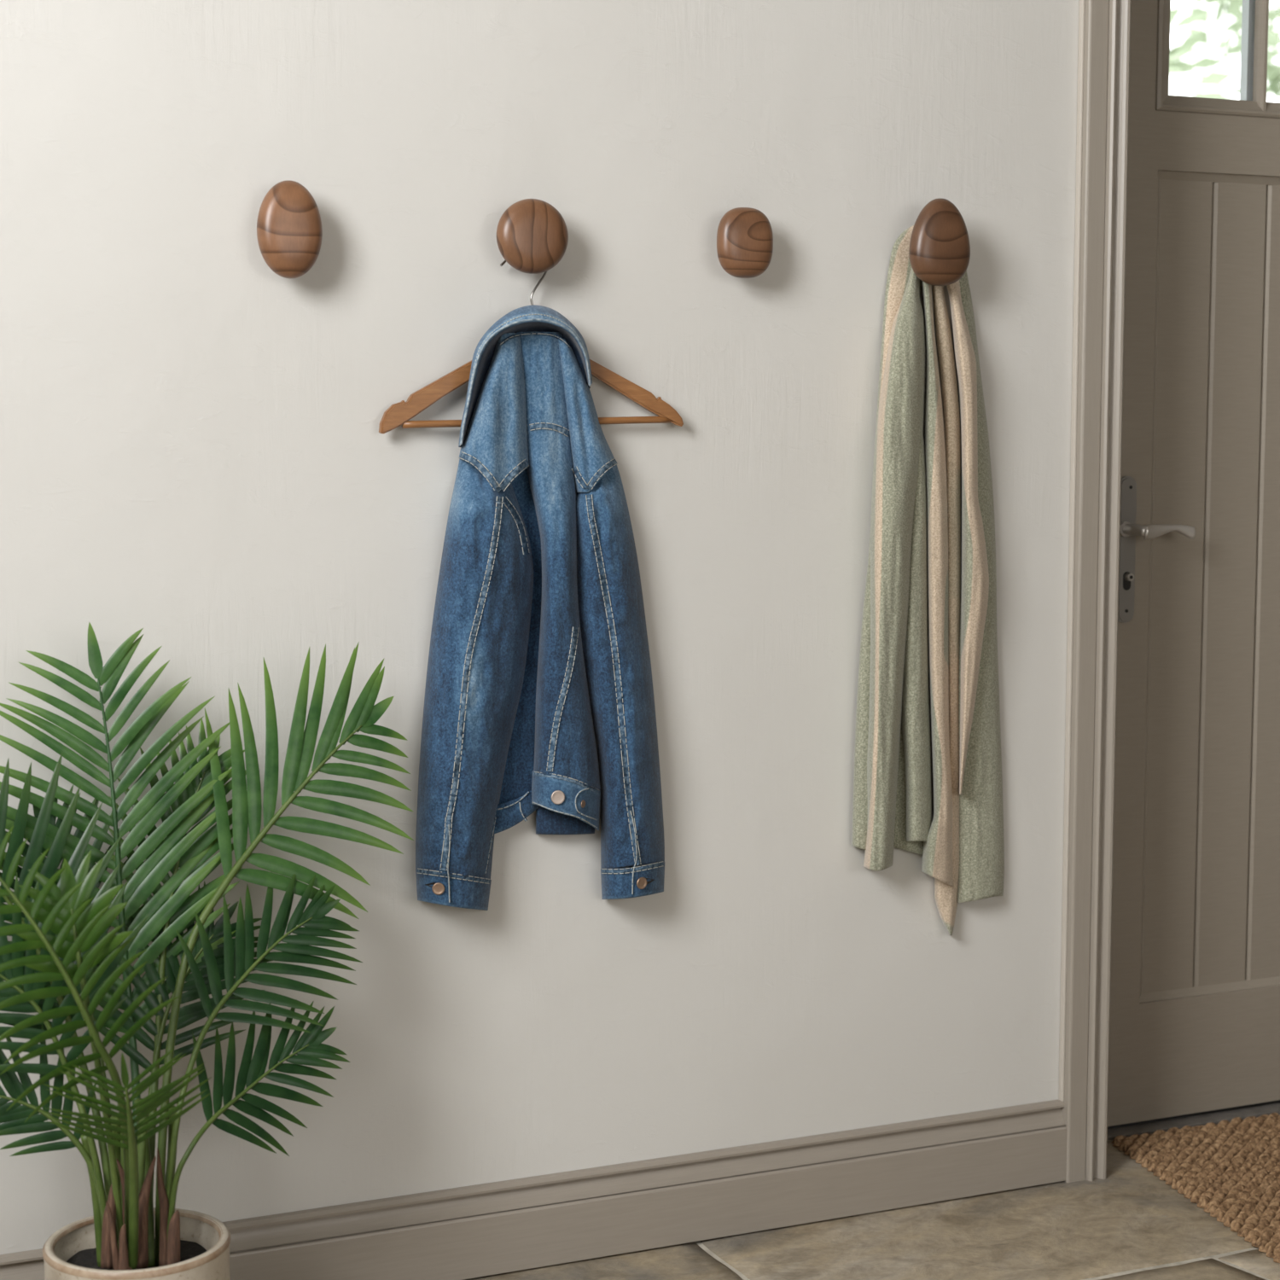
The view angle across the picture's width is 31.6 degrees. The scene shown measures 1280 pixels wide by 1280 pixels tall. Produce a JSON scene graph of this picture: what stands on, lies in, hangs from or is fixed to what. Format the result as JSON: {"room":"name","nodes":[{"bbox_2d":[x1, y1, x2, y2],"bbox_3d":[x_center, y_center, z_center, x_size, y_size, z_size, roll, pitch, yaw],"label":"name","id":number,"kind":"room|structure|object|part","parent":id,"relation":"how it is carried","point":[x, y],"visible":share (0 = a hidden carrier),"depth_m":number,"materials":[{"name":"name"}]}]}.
{"room":"entrance hallway","nodes":[
{"label":"entrance hallway","id":0,"kind":"room"},
{"bbox_2d":[0,0,1079,1254],"bbox_3d":[0.052,-0.772,3.312,5.950,3.320,0.320,-3,6,-24],"label":"wall","id":1,"kind":"structure","parent":0,"point":[194,456],"depth_m":3.12,"materials":[{"name":"paint"}]},
{"bbox_2d":[256,180,322,278],"bbox_3d":[-0.452,-0.525,2.897,0.084,0.124,0.066,-3,6,-24],"label":"wall hook","id":2,"kind":"object","parent":1,"relation":"attached to","point":[289,228],"visible":1,"depth_m":2.87,"materials":[{"name":"brown wood"}]},
{"bbox_2d":[496,198,568,273],"bbox_3d":[-0.149,-0.540,3.032,0.101,0.099,0.066,-3,6,-24],"label":"wall hook","id":3,"kind":"object","parent":1,"relation":"attached to","point":[532,235],"visible":1,"depth_m":3.00,"materials":[{"name":"brown wood"}]},
{"bbox_2d":[378,259,683,433],"bbox_3d":[-0.143,-0.427,3.060,0.442,0.293,0.015,-3,6,-24],"label":"clothes hanger","id":4,"kind":"object","parent":3,"relation":"hanging from","point":[398,414],"visible":0.44,"depth_m":3.02,"materials":[{"name":"brown wood"}]},
{"bbox_3d":[-0.142,-0.355,3.066,0.442,0.149,0.012,-3,6,-24],"label":"shoulder frame","id":5,"kind":"part","parent":4,"relation":"part of","materials":[{"name":"brown wood"}]},
{"bbox_2d":[415,304,664,910],"bbox_3d":[-0.122,-0.037,3.077,0.382,0.829,0.089,-3,6,-24],"label":"denim jacket","id":6,"kind":"object","parent":4,"relation":"hanging from","point":[539,697],"visible":1,"depth_m":3.05,"materials":[{"name":"blue fabric"}]},
{"bbox_3d":[-0.188,-0.304,3.023,0.113,0.215,0.071,-3,6,-24],"label":"shoulder panel","id":7,"kind":"part","parent":6,"relation":"part of","materials":[{"name":"fabric"}]},
{"bbox_3d":[-0.150,-0.005,3.111,0.117,0.483,0.011,-3,6,-24],"label":"panel","id":8,"kind":"part","parent":6,"relation":"part of","materials":[{"name":"fabric"}]},
{"bbox_3d":[-0.100,-0.099,3.081,0.135,0.638,0.078,-3,6,-24],"label":"panel","id":9,"kind":"part","parent":6,"relation":"part of","materials":[{"name":"fabric"}]},
{"bbox_3d":[-0.069,-0.307,3.088,0.100,0.213,0.052,-3,6,-24],"label":"shoulder panel","id":10,"kind":"part","parent":6,"relation":"part of","materials":[{"name":"fabric"}]},
{"bbox_2d":[0,1099,1067,1279],"bbox_3d":[-0.872,0.854,2.870,3.371,0.125,0.022,-3,6,-24],"label":"baseboard","id":11,"kind":"structure","parent":1,"relation":"attached to","point":[483,1230],"depth_m":3.25,"materials":[{"name":"beige wood"}]},
{"bbox_2d":[716,207,773,278],"bbox_3d":[0.141,-0.555,3.163,0.084,0.098,0.062,-3,6,-24],"label":"wall hook","id":12,"kind":"object","parent":1,"relation":"attached to","point":[744,235],"visible":1,"depth_m":3.13,"materials":[{"name":"brown wood"}]},
{"bbox_2d":[908,197,970,285],"bbox_3d":[0.421,-0.574,3.273,0.096,0.125,0.088,-3,6,-24],"label":"wall hook","id":13,"kind":"object","parent":1,"relation":"attached to","point":[939,249],"visible":1,"depth_m":3.23,"materials":[{"name":"brown wood"}]},
{"bbox_2d":[850,225,1004,935],"bbox_3d":[0.448,-0.076,3.339,0.275,1.068,0.080,-3,6,-24],"label":"scarf","id":14,"kind":"object","parent":13,"relation":"hanging from","point":[928,697],"visible":0.94,"depth_m":3.32,"materials":[{"name":"fabric"}]},
{"bbox_2d":[1058,0,1109,1182],"bbox_3d":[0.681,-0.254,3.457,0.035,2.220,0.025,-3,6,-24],"label":"trim","id":15,"kind":"structure","parent":1,"relation":"attached to","point":[1096,12],"depth_m":3.46,"materials":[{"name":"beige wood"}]},
{"bbox_2d":[1085,0,1131,1181],"bbox_3d":[0.675,-0.204,3.564,0.038,2.100,0.234,-3,6,-24],"label":"trim","id":16,"kind":"structure","parent":1,"relation":"attached to","point":[1120,10],"depth_m":3.47,"materials":[{"name":"beige wood"}]},
{"bbox_2d":[1107,0,1279,1126],"bbox_3d":[1.094,-0.234,3.812,0.926,2.082,0.107,-3,6,-24],"label":"door","id":17,"kind":"structure","parent":1,"relation":"in","point":[1195,1022],"depth_m":3.78,"materials":[{"name":"beige paint"}]},
{"bbox_3d":[0.794,-0.147,3.693,0.035,0.240,0.008,-3,6,-24],"label":"handle plate","id":18,"kind":"part","parent":17,"relation":"part of","materials":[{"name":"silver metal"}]},
{"bbox_3d":[0.844,-0.177,3.677,0.110,0.025,0.056,-3,6,-24],"label":"lever","id":19,"kind":"part","parent":17,"relation":"part of","materials":[{"name":"silver metal"}]},
{"bbox_3d":[1.078,-0.086,3.838,0.533,1.377,0.013,-3,6,-24],"label":"panel moulding","id":20,"kind":"part","parent":17,"relation":"part of","materials":[{"name":"beige paint"}]},
{"bbox_3d":[1.072,-0.087,3.851,0.514,1.354,0.017,-3,6,-24],"label":"board panel","id":21,"kind":"part","parent":17,"relation":"part of","materials":[{"name":"beige paint"}]},
{"bbox_2d":[465,1099,1279,1279],"bbox_3d":[1.030,1.099,1.302,5.950,0.076,5.130,-3,6,-24],"label":"floor","id":22,"kind":"structure","parent":0,"point":[1130,1224],"depth_m":3.28,"materials":[{"name":"beige stone"}]},
{"bbox_2d":[0,622,413,1279],"bbox_3d":[-0.565,0.461,2.702,0.699,0.944,0.390,-3,6,-24],"label":"potted palm","id":23,"kind":"object","parent":22,"relation":"on","point":[61,948],"visible":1,"depth_m":2.77,"materials":[{"name":"green plant"}]},
{"bbox_3d":[-0.649,0.665,2.684,0.014,0.168,0.032,4,7,37],"label":"stem","id":24,"kind":"part","parent":23,"relation":"part of","materials":[{"name":"green plant"}]},
{"bbox_3d":[-0.621,0.655,2.701,0.023,0.185,0.050,-3,6,-24],"label":"stem","id":25,"kind":"part","parent":23,"relation":"part of","materials":[{"name":"green plant"}]},
{"bbox_3d":[-0.615,0.651,2.687,0.012,0.188,0.026,2,6,22],"label":"stem","id":26,"kind":"part","parent":23,"relation":"part of","materials":[{"name":"green plant"}]},
{"bbox_2d":[42,1207,230,1279],"bbox_3d":[-0.599,0.823,2.705,0.219,0.222,0.219,-3,6,-24],"label":"pot","id":27,"kind":"object","parent":23,"relation":"attached to","point":[200,1251],"depth_m":2.67,"materials":[{"name":"beige ceramic"}]},
{"bbox_3d":[-0.594,0.645,2.684,0.013,0.192,0.048,1,6,13],"label":"stem","id":28,"kind":"part","parent":23,"relation":"part of","materials":[{"name":"green plant"}]},
{"bbox_3d":[-0.589,0.645,2.698,0.023,0.198,0.061,-3,6,-24],"label":"stem","id":29,"kind":"part","parent":23,"relation":"part of","materials":[{"name":"green plant"}]},
{"bbox_3d":[-0.571,0.656,2.737,0.035,0.199,0.049,0,6,0],"label":"stem","id":30,"kind":"part","parent":23,"relation":"part of","materials":[{"name":"green plant"}]},
{"bbox_3d":[1.056,0.811,3.995,0.934,0.015,0.205,-3,6,-24],"label":"door sill","id":31,"kind":"part","parent":22,"relation":"part of","materials":[{"name":"grey stone"}]},
{"bbox_2d":[1111,1112,1279,1262],"bbox_3d":[1.218,0.839,3.600,0.917,0.015,0.621,-3,6,-24],"label":"doormat","id":32,"kind":"object","parent":22,"relation":"on","point":[1231,1171],"visible":1,"depth_m":3.60,"materials":[{"name":"wicker"}]},
{"label":"outside","id":33,"kind":"structure","parent":0,"visible":0},
{"bbox_3d":[-1.184,-0.108,14.955,22.000,0.250,21.640,-3,6,-24],"label":"ground","id":34,"kind":"structure","parent":33,"visible":0},
{"bbox_2d":[1168,0,1279,98],"bbox_3d":[4.908,-2.965,16.648,2.762,5.112,1.862,-3,6,-24],"label":"tree","id":35,"kind":"object","parent":34,"relation":"on","point":[1273,14],"visible":0.23,"depth_m":16.68,"materials":[{"name":"green plant"}]},
{"bbox_2d":[1169,0,1279,99],"bbox_3d":[3.537,-2.483,13.898,3.071,4.698,1.872,-3,6,-24],"label":"tree","id":36,"kind":"object","parent":34,"relation":"on","point":[1213,78],"visible":0.2,"depth_m":13.98,"materials":[{"name":"green plant"}]}
]}

